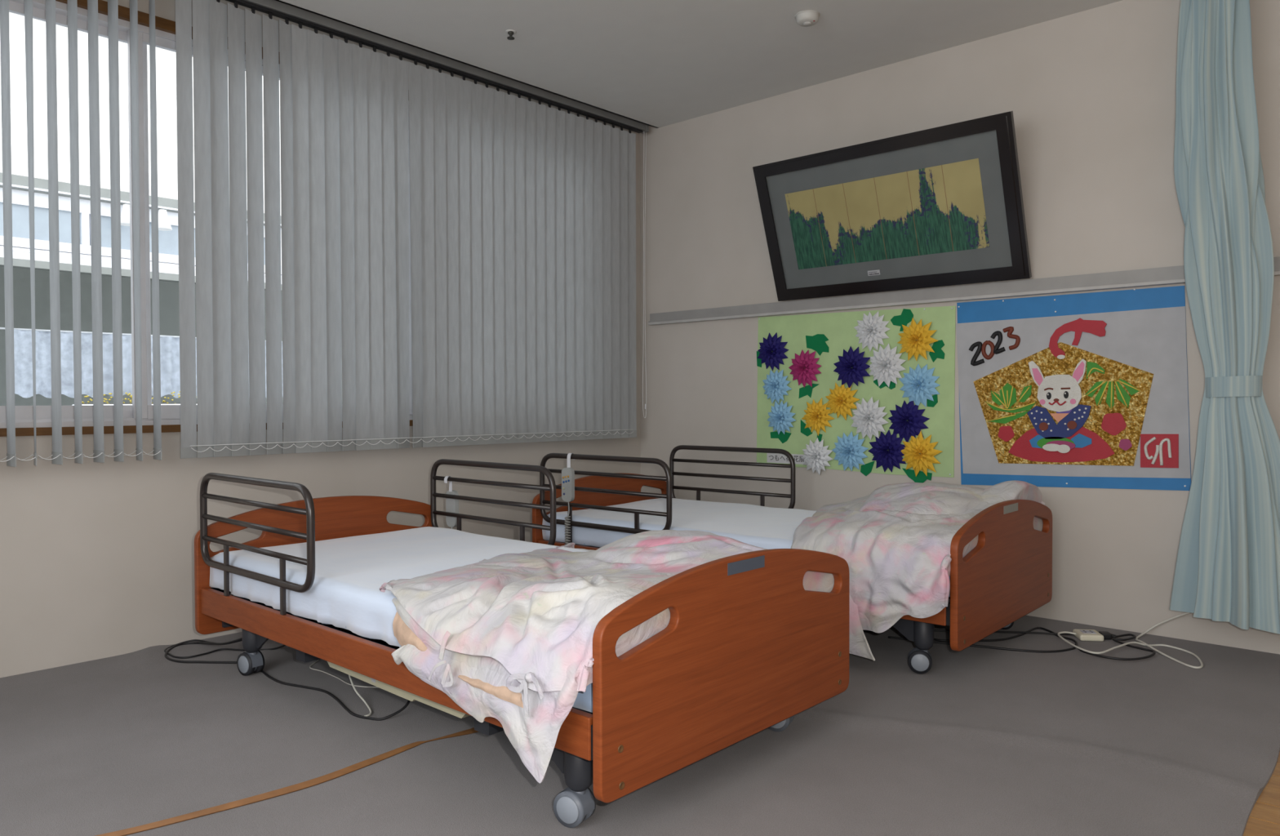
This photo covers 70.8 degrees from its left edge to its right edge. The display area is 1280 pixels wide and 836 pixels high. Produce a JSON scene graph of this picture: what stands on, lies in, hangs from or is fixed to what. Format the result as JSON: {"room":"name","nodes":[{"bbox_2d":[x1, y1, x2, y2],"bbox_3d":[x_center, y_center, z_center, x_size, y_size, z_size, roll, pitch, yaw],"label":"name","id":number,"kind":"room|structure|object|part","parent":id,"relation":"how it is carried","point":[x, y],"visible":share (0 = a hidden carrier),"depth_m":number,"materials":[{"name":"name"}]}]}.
{"room":"hospital room","nodes":[
{"label":"hospital room","id":0,"kind":"room"},
{"bbox_2d":[0,0,640,677],"bbox_3d":[-1.866,-0.427,3.464,0.120,2.720,5.400,1,1,42],"label":"wall","id":1,"kind":"structure","parent":0,"point":[97,558],"depth_m":3.40,"materials":[{"name":"beige paint"}]},
{"bbox_2d":[275,0,1122,128],"bbox_3d":[0.196,-1.685,1.550,5.720,0.105,5.400,1,1,42],"label":"ceiling","id":2,"kind":"structure","parent":0,"point":[657,64],"depth_m":3.97,"materials":[{"name":"white paint"}]},
{"bbox_2d":[505,29,516,39],"bbox_3d":[-0.560,-1.659,3.907,0.048,0.030,0.048,1,1,42],"label":"sprinkler head","id":3,"kind":"object","parent":2,"relation":"attached to","point":[510,32],"visible":1,"depth_m":3.90},
{"bbox_3d":[-0.560,-1.672,3.906,0.048,0.002,0.048,1,1,42],"label":"plate","id":4,"kind":"part","parent":3,"relation":"part of","materials":[{"name":"white metal"}]},
{"bbox_2d":[794,9,820,26],"bbox_3d":[0.696,-1.654,3.748,0.104,0.040,0.104,1,1,42],"label":"smoke detector","id":5,"kind":"object","parent":2,"relation":"attached to","point":[806,18],"visible":1,"depth_m":3.72,"materials":[{"name":"white plastic"}]},
{"bbox_2d":[1168,0,1279,634],"bbox_3d":[2.142,-0.464,3.176,0.519,2.407,0.228,1,1,37],"label":"curtain","id":6,"kind":"object","parent":2,"relation":"hanging from","point":[1228,563],"visible":1,"depth_m":3.18,"materials":[{"name":"teal fabric"}]},
{"bbox_2d":[639,0,1279,653],"bbox_3d":[2.063,-0.441,3.609,5.720,2.720,0.120,1,1,42],"label":"wall","id":7,"kind":"structure","parent":0,"point":[1090,94],"depth_m":3.86,"materials":[{"name":"beige paint"}]},
{"bbox_2d":[756,306,955,482],"bbox_3d":[1.011,-0.108,4.453,1.096,0.851,0.065,1,1,42],"label":"flower poster","id":8,"kind":"object","parent":7,"relation":"attached to","point":[872,391],"visible":0.94,"depth_m":4.41,"materials":[{"name":"paper"}]},
{"bbox_3d":[0.684,-0.349,4.745,0.151,0.152,0.038,1,1,42],"label":"flower","id":9,"kind":"part","parent":8,"relation":"part of","materials":[{"name":"blue paper"}]},
{"bbox_3d":[0.700,-0.168,4.726,0.136,0.136,0.038,1,1,42],"label":"flower","id":10,"kind":"part","parent":8,"relation":"part of","materials":[{"name":"blue paper"}]},
{"bbox_3d":[0.722,0.000,4.700,0.137,0.138,0.038,1,1,42],"label":"flower","id":11,"kind":"part","parent":8,"relation":"part of","materials":[{"name":"blue paper"}]},
{"bbox_3d":[0.829,-0.256,4.606,0.152,0.151,0.038,1,1,42],"label":"flower","id":12,"kind":"part","parent":8,"relation":"part of","materials":[{"name":"paper"}]},
{"bbox_3d":[0.881,0.196,4.560,0.137,0.137,0.038,1,1,42],"label":"flower","id":13,"kind":"part","parent":8,"relation":"part of","materials":[{"name":"white paper"}]},
{"bbox_3d":[0.888,-0.007,4.565,0.146,0.146,0.038,1,1,42],"label":"flower","id":14,"kind":"part","parent":8,"relation":"part of","materials":[{"name":"yellow paper"}]},
{"bbox_3d":[0.989,-0.085,4.463,0.146,0.146,0.038,1,1,42],"label":"flower","id":15,"kind":"part","parent":8,"relation":"part of","materials":[{"name":"yellow paper"}]},
{"bbox_3d":[1.020,0.166,4.440,0.144,0.144,0.038,1,1,42],"label":"flower","id":16,"kind":"part","parent":8,"relation":"part of","materials":[{"name":"blue paper"}]},
{"bbox_3d":[1.028,-0.249,4.416,0.153,0.154,0.038,1,1,42],"label":"flower","id":17,"kind":"part","parent":8,"relation":"part of","materials":[{"name":"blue paper"}]},
{"bbox_3d":[1.095,0.002,4.359,0.155,0.153,0.038,1,1,42],"label":"flower","id":18,"kind":"part","parent":8,"relation":"part of","materials":[{"name":"white paper"}]},
{"bbox_3d":[1.109,-0.423,4.354,0.149,0.149,0.038,1,1,42],"label":"flower","id":19,"kind":"part","parent":8,"relation":"part of","materials":[{"name":"white paper"}]},
{"bbox_3d":[1.161,-0.251,4.301,0.150,0.152,0.038,1,1,42],"label":"flower","id":20,"kind":"part","parent":8,"relation":"part of","materials":[{"name":"white paper"}]},
{"bbox_3d":[1.175,0.157,4.306,0.152,0.154,0.038,1,1,42],"label":"flower","id":21,"kind":"part","parent":8,"relation":"part of","materials":[{"name":"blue paper"}]},
{"bbox_3d":[1.247,0.014,4.237,0.157,0.157,0.038,1,1,42],"label":"flower","id":22,"kind":"part","parent":8,"relation":"part of","materials":[{"name":"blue paper"}]},
{"bbox_3d":[1.275,-0.364,4.187,0.154,0.152,0.038,1,1,42],"label":"flower","id":23,"kind":"part","parent":8,"relation":"part of","materials":[{"name":"yellow paper"}]},
{"bbox_3d":[1.289,-0.154,4.195,0.156,0.156,0.038,1,1,42],"label":"flower","id":24,"kind":"part","parent":8,"relation":"part of","materials":[{"name":"blue paper"}]},
{"bbox_3d":[1.294,0.168,4.189,0.160,0.159,0.038,1,1,42],"label":"flower","id":25,"kind":"part","parent":8,"relation":"part of","materials":[{"name":"yellow paper"}]},
{"bbox_2d":[752,111,1031,301],"bbox_3d":[1.117,-0.928,4.176,1.271,0.659,0.252,1,1,42],"label":"framed picture","id":26,"kind":"object","parent":7,"relation":"attached to","point":[942,206],"visible":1,"depth_m":4.10,"materials":[{"name":"black paint"}]},
{"bbox_2d":[784,158,989,269],"bbox_3d":[1.115,-0.923,4.178,0.965,0.359,0.127,1,1,42],"label":"print","id":27,"kind":"object","parent":26,"relation":"attached to","point":[937,209],"depth_m":4.14,"materials":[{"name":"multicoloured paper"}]},
{"bbox_2d":[648,256,1279,324],"bbox_3d":[1.352,-0.564,4.151,3.502,0.067,0.036,1,1,42],"label":"trim","id":28,"kind":"structure","parent":7,"relation":"attached to","point":[1172,274],"depth_m":4.09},
{"bbox_2d":[955,285,1191,490],"bbox_3d":[1.775,-0.106,3.779,0.934,0.827,0.030,1,1,42],"label":"poster","id":29,"kind":"object","parent":7,"relation":"attached to","point":[1084,390],"visible":1,"depth_m":3.74,"materials":[{"name":"white paper"}]},
{"bbox_3d":[1.772,-0.032,3.780,0.086,0.073,0.004,1,1,42],"label":"sash","id":30,"kind":"part","parent":29,"relation":"part of","materials":[{"name":"white paper"}]},
{"bbox_2d":[1242,751,1279,835],"bbox_3d":[0.247,0.937,1.558,5.600,0.053,5.400,1,1,42],"label":"floor","id":31,"kind":"structure","parent":0,"point":[1264,820],"depth_m":2.05,"materials":[{"name":"brown wood"}]},
{"bbox_2d":[0,614,1279,835],"bbox_3d":[-0.586,0.881,2.332,3.322,0.036,5.378,1,1,42],"label":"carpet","id":32,"kind":"object","parent":31,"relation":"on","point":[984,741],"depth_m":2.37,"materials":[{"name":"grey carpet"}]},
{"bbox_2d":[164,637,242,663],"bbox_3d":[-1.479,0.794,3.285,0.665,0.165,0.224,0,1,19],"label":"cable","id":33,"kind":"object","parent":32,"relation":"on","point":[240,638],"visible":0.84,"depth_m":3.30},
{"bbox_2d":[164,639,285,658],"bbox_3d":[-1.477,0.799,3.339,0.644,0.156,0.202,0,1,12],"label":"cable","id":34,"kind":"object","parent":32,"relation":"on","point":[198,640],"visible":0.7,"depth_m":3.38,"materials":[{"name":"black rubber"}]},
{"bbox_3d":[-0.963,0.894,2.099,1.845,0.003,0.091,-1,1,-41],"label":"floor strip","id":35,"kind":"part","parent":32,"relation":"part of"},
{"bbox_2d":[260,670,409,720],"bbox_3d":[-1.066,0.837,2.977,0.947,0.089,0.164,1,1,42],"label":"cable","id":36,"kind":"object","parent":32,"relation":"on","point":[335,698],"visible":0.81,"depth_m":2.78,"materials":[{"name":"black rubber"}]},
{"bbox_2d":[309,659,377,687],"bbox_3d":[-0.959,0.876,3.052,0.546,0.004,0.149,0,1,30],"label":"cable","id":37,"kind":"object","parent":32,"relation":"on","point":[317,660],"visible":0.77,"depth_m":3.04,"materials":[{"name":"rubber"}]},
{"bbox_2d":[348,675,372,716],"bbox_3d":[-0.877,0.816,2.806,0.031,0.131,0.322,-1,1,-28],"label":"cable","id":38,"kind":"object","parent":32,"relation":"on","point":[349,676],"visible":0.74,"depth_m":2.79,"materials":[{"name":"white rubber"}]},
{"bbox_2d":[194,458,849,827],"bbox_3d":[-0.491,0.535,2.883,2.034,0.690,1.007,1,1,42],"label":"bed","id":39,"kind":"object","parent":32,"relation":"on","point":[744,649],"depth_m":2.27,"materials":[{"name":"brown wood"}]},
{"bbox_3d":[-1.402,0.512,3.056,0.019,0.182,0.012,1,1,42],"label":"post","id":40,"kind":"part","parent":39,"relation":"part of","materials":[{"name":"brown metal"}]},
{"bbox_3d":[-0.491,0.705,2.887,1.976,0.100,0.840,1,1,42],"label":"plate","id":41,"kind":"part","parent":39,"relation":"part of","materials":[{"name":"grey metal"}]},
{"bbox_3d":[-1.327,0.724,3.089,0.066,0.154,0.066,1,1,42],"label":"leg","id":42,"kind":"part","parent":39,"relation":"part of","materials":[{"name":"grey metal"}]},
{"bbox_3d":[-1.254,0.399,2.919,0.790,0.413,0.024,1,1,42],"label":"bed guard","id":43,"kind":"part","parent":39,"relation":"part of","materials":[{"name":"brown metal"}]},
{"bbox_3d":[-1.103,0.517,2.783,0.019,0.182,0.012,1,1,42],"label":"post","id":44,"kind":"part","parent":39,"relation":"part of","materials":[{"name":"brown metal"}]},
{"bbox_3d":[-1.232,0.538,3.560,0.026,0.450,1.007,1,1,42],"label":"headboard","id":45,"kind":"part","parent":39,"relation":"part of","materials":[{"name":"brown wood"}]},
{"bbox_3d":[-0.820,0.656,2.534,1.958,0.090,0.024,1,1,42],"label":"rail","id":46,"kind":"part","parent":39,"relation":"part of","materials":[{"name":"brown wood"}]},
{"bbox_2d":[208,526,592,712],"bbox_3d":[-0.493,0.539,2.889,1.992,0.132,0.956,1,1,42],"label":"mattress","id":47,"kind":"object","parent":39,"relation":"on","point":[344,593],"visible":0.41,"depth_m":2.96,"materials":[{"name":"white fabric"}]},
{"bbox_2d":[379,529,834,782],"bbox_3d":[-0.193,0.551,2.575,1.138,0.393,1.092,1,1,42],"label":"duvet","id":48,"kind":"object","parent":47,"relation":"on","point":[508,637],"visible":0.79,"depth_m":2.09,"materials":[{"name":"fabric"}]},
{"bbox_3d":[-0.490,0.662,2.886,1.977,0.107,0.936,1,1,42],"label":"frame","id":49,"kind":"part","parent":39,"relation":"part of","materials":[{"name":"brown wood"}]},
{"bbox_2d":[444,475,458,528],"bbox_3d":[-0.805,0.445,3.824,0.066,0.399,0.047,1,1,42],"label":"bed remote control","id":50,"kind":"object","parent":39,"relation":"hanging from","point":[451,504],"visible":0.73,"depth_m":3.82,"materials":[{"name":"white plastic"}]},
{"bbox_3d":[-0.755,0.497,3.765,0.019,0.182,0.012,1,1,42],"label":"post","id":51,"kind":"part","parent":39,"relation":"part of","materials":[{"name":"brown metal"}]},
{"bbox_3d":[-0.608,0.384,3.628,0.790,0.413,0.024,1,1,42],"label":"bed guard","id":52,"kind":"part","parent":39,"relation":"part of","materials":[{"name":"brown metal"}]},
{"bbox_3d":[-0.456,0.502,3.492,0.019,0.182,0.012,1,1,42],"label":"post","id":53,"kind":"part","parent":39,"relation":"part of","materials":[{"name":"brown metal"}]},
{"bbox_3d":[-0.135,0.741,1.988,0.066,0.154,0.066,1,1,42],"label":"leg","id":54,"kind":"part","parent":39,"relation":"part of","materials":[{"name":"grey metal"}]},
{"bbox_3d":[0.250,0.559,2.209,0.026,0.450,1.007,1,1,42],"label":"footboard","id":55,"kind":"part","parent":39,"relation":"part of","materials":[{"name":"brown wood"}]},
{"bbox_3d":[0.259,0.358,2.196,0.002,0.029,0.152,1,1,42],"label":"name plate","id":56,"kind":"part","parent":39,"relation":"part of","materials":[{"name":"grey plastic"}]},
{"bbox_2d":[532,444,1052,673],"bbox_3d":[0.589,0.508,3.966,2.034,0.690,1.007,1,1,41],"label":"bed","id":57,"kind":"object","parent":32,"relation":"on","point":[1006,576],"depth_m":3.42,"materials":[{"name":"brown wood"}]},
{"bbox_2d":[561,453,575,545],"bbox_3d":[-0.321,0.408,4.101,0.066,0.497,0.059,1,1,41],"label":"bed remote control","id":58,"kind":"object","parent":57,"relation":"hanging from","point":[567,473],"visible":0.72,"depth_m":4.08,"materials":[{"name":"grey plastic"}]},
{"bbox_3d":[-0.320,0.485,4.120,0.019,0.182,0.012,1,1,41],"label":"post","id":59,"kind":"part","parent":57,"relation":"part of","materials":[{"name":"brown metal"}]},
{"bbox_3d":[-0.172,0.511,4.621,0.026,0.450,1.007,1,1,41],"label":"headboard","id":60,"kind":"part","parent":57,"relation":"part of","materials":[{"name":"brown wood"}]},
{"bbox_3d":[-0.169,0.372,3.987,0.790,0.413,0.024,1,1,41],"label":"bed guard","id":61,"kind":"part","parent":57,"relation":"part of","materials":[{"name":"brown metal"}]},
{"bbox_3d":[-0.013,0.489,3.856,0.019,0.182,0.012,1,1,41],"label":"post","id":62,"kind":"part","parent":57,"relation":"part of","materials":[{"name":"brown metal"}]},
{"bbox_3d":[0.314,0.470,4.828,0.019,0.182,0.012,1,1,41],"label":"post","id":63,"kind":"part","parent":57,"relation":"part of","materials":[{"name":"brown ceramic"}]},
{"bbox_3d":[0.465,0.356,4.695,0.790,0.413,0.024,1,1,41],"label":"bed guard","id":64,"kind":"part","parent":57,"relation":"part of","materials":[{"name":"brown metal"}]},
{"bbox_3d":[0.270,0.629,3.607,1.958,0.090,0.024,1,1,41],"label":"rail","id":65,"kind":"part","parent":57,"relation":"part of","materials":[{"name":"brown wood"}]},
{"bbox_2d":[542,497,950,596],"bbox_3d":[0.587,0.512,3.968,1.993,0.131,0.952,1,1,41],"label":"mattress","id":66,"kind":"object","parent":57,"relation":"on","point":[762,526],"visible":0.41,"depth_m":4.05,"materials":[{"name":"white fabric"}]},
{"bbox_2d":[791,480,1044,660],"bbox_3d":[0.942,0.526,3.606,1.013,0.561,1.107,1,1,41],"label":"duvet","id":67,"kind":"object","parent":66,"relation":"on","point":[894,540],"visible":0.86,"depth_m":3.11,"materials":[{"name":"fabric"}]},
{"bbox_3d":[0.589,0.634,3.968,1.977,0.107,0.936,1,1,41],"label":"frame","id":68,"kind":"part","parent":57,"relation":"part of","materials":[{"name":"brown wood"}]},
{"bbox_3d":[0.620,0.474,4.564,0.019,0.182,0.012,1,1,41],"label":"post","id":69,"kind":"part","parent":57,"relation":"part of","materials":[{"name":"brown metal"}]},
{"bbox_3d":[0.970,0.714,3.081,0.066,0.154,0.066,1,1,41],"label":"leg","id":70,"kind":"part","parent":57,"relation":"part of","materials":[{"name":"grey metal"}]},
{"bbox_3d":[1.348,0.531,3.312,0.026,0.450,1.007,1,1,41],"label":"footboard","id":71,"kind":"part","parent":57,"relation":"part of","materials":[{"name":"brown wood"}]},
{"bbox_3d":[1.358,0.331,3.300,0.002,0.029,0.152,1,1,41],"label":"name plate","id":72,"kind":"part","parent":57,"relation":"part of","materials":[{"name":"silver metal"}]},
{"bbox_2d":[888,626,1077,652],"bbox_3d":[1.326,0.859,3.518,0.709,0.008,0.363,0,1,4],"label":"cable","id":73,"kind":"object","parent":32,"relation":"on","point":[941,641],"visible":0.77,"depth_m":3.46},
{"bbox_2d":[933,629,1073,635],"bbox_3d":[1.391,0.852,3.591,0.642,0.007,0.028,0,1,8],"label":"cable","id":74,"kind":"object","parent":32,"relation":"on","point":[940,630],"visible":0.56,"depth_m":3.58,"materials":[{"name":"black rubber"}]},
{"bbox_2d":[1080,630,1096,633],"bbox_3d":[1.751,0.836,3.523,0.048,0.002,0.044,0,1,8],"label":"power strip","id":75,"kind":"object","parent":32,"relation":"attached to","point":[1081,631],"depth_m":3.52,"materials":[{"name":"white plastic"}]},
{"bbox_3d":[1.780,0.847,3.518,0.146,0.027,0.098,0,1,8],"label":"power strip","id":76,"kind":"part","parent":32,"relation":"part of","materials":[{"name":"white plastic"}]},
{"bbox_2d":[1075,633,1155,660],"bbox_3d":[1.807,0.852,3.349,0.388,0.010,0.235,-1,1,-29],"label":"cable","id":77,"kind":"object","parent":32,"relation":"on","point":[1114,639],"visible":0.98,"depth_m":3.31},
{"bbox_2d":[1057,612,1203,668],"bbox_3d":[1.854,0.778,3.388,0.508,0.174,0.499,1,1,42],"label":"cable","id":78,"kind":"object","parent":32,"relation":"on","point":[1141,642],"visible":0.95,"depth_m":3.37,"materials":[{"name":"white rubber"}]},
{"label":"outside","id":79,"kind":"structure","parent":0,"visible":0},
{"bbox_3d":[-4.708,1.445,7.054,8.879,0.060,14.000,1,1,42],"label":"ground","id":80,"kind":"structure","parent":79,"visible":0},
{"bbox_2d":[71,403,197,405],"bbox_3d":[-4.219,0.634,7.946,0.220,1.524,1.320,1,1,42],"label":"planter","id":81,"kind":"object","parent":80,"relation":"on","point":[104,403],"visible":0.11,"depth_m":7.64,"materials":[{"name":"soil"}]},
{"bbox_2d":[81,391,196,404],"bbox_3d":[-4.219,-0.168,7.916,0.160,0.144,1.237,1,1,42],"label":"planting","id":82,"kind":"object","parent":81,"relation":"in","point":[109,393],"visible":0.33,"depth_m":7.68,"materials":[{"name":"green plant"}]},
{"bbox_2d":[0,0,413,436],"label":"window","id":83,"kind":"structure","parent":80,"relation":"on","point":[166,60],"depth_m":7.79,"materials":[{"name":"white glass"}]},
{"bbox_2d":[0,0,162,466],"bbox_3d":[-2.255,-0.752,2.796,0.081,1.834,1.500,1,1,42],"label":"vertical blind","id":84,"kind":"object","parent":83,"relation":"attached to","point":[99,454],"visible":1,"depth_m":3.15,"materials":[{"name":"fabric"}]},
{"bbox_3d":[-2.000,0.132,3.089,0.070,0.018,0.650,1,1,42],"label":"chain","id":85,"kind":"part","parent":84,"relation":"part of","materials":[{"name":"white plastic"}]},
{"bbox_2d":[120,203,129,226],"bbox_3d":[-4.434,-1.761,7.792,0.150,0.180,0.148,1,1,42],"label":"floodlight","id":86,"kind":"object","parent":83,"relation":"attached to","point":[125,215],"visible":0.66,"depth_m":7.75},
{"bbox_3d":[-4.676,-1.610,7.774,0.010,0.270,9.200,1,1,42],"label":"transom glass","id":87,"kind":"part","parent":83,"relation":"part of","materials":[{"name":"clear glass"}]},
{"bbox_3d":[-4.684,-1.580,7.781,0.110,0.560,9.200,1,1,42],"label":"transom frame","id":88,"kind":"part","parent":83,"relation":"part of","materials":[{"name":"silver metal"}]},
{"bbox_2d":[0,327,283,398],"bbox_3d":[-4.298,-0.471,8.333,0.062,0.576,2.700,1,1,42],"label":"lace curtain","id":89,"kind":"object","parent":83,"relation":"hanging from","point":[169,344],"visible":0.3,"depth_m":7.80,"materials":[{"name":"white fabric"}]},
{"bbox_3d":[-4.298,-0.751,8.327,0.016,0.016,2.700,1,1,42],"label":"curtain rod","id":90,"kind":"part","parent":89,"relation":"part of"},
{"bbox_2d":[158,208,172,231],"bbox_3d":[-4.238,-1.765,8.006,0.150,0.180,0.148,1,1,42],"label":"floodlight","id":91,"kind":"object","parent":83,"relation":"attached to","point":[164,224],"visible":0.89,"depth_m":7.98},
{"bbox_2d":[175,0,648,458],"bbox_3d":[-0.850,-0.786,4.317,0.059,1.836,2.638,1,1,42],"label":"vertical blind","id":92,"kind":"object","parent":83,"relation":"attached to","point":[522,211],"visible":1,"depth_m":4.01,"materials":[{"name":"fabric"}]},
{"bbox_3d":[-0.867,0.098,4.302,0.013,0.026,2.452,1,1,42],"label":"chain","id":93,"kind":"part","parent":92,"relation":"part of","materials":[{"name":"white plastic"}]},
{"bbox_3d":[-0.865,-1.676,4.295,0.044,0.050,2.613,1,1,42],"label":"rail","id":94,"kind":"part","parent":92,"relation":"part of","materials":[{"name":"metal"}]},
{"bbox_3d":[0.026,-0.832,5.255,0.008,1.667,0.043,1,1,42],"label":"pull cord","id":95,"kind":"part","parent":92,"relation":"part of","materials":[{"name":"white plastic"}]}
]}

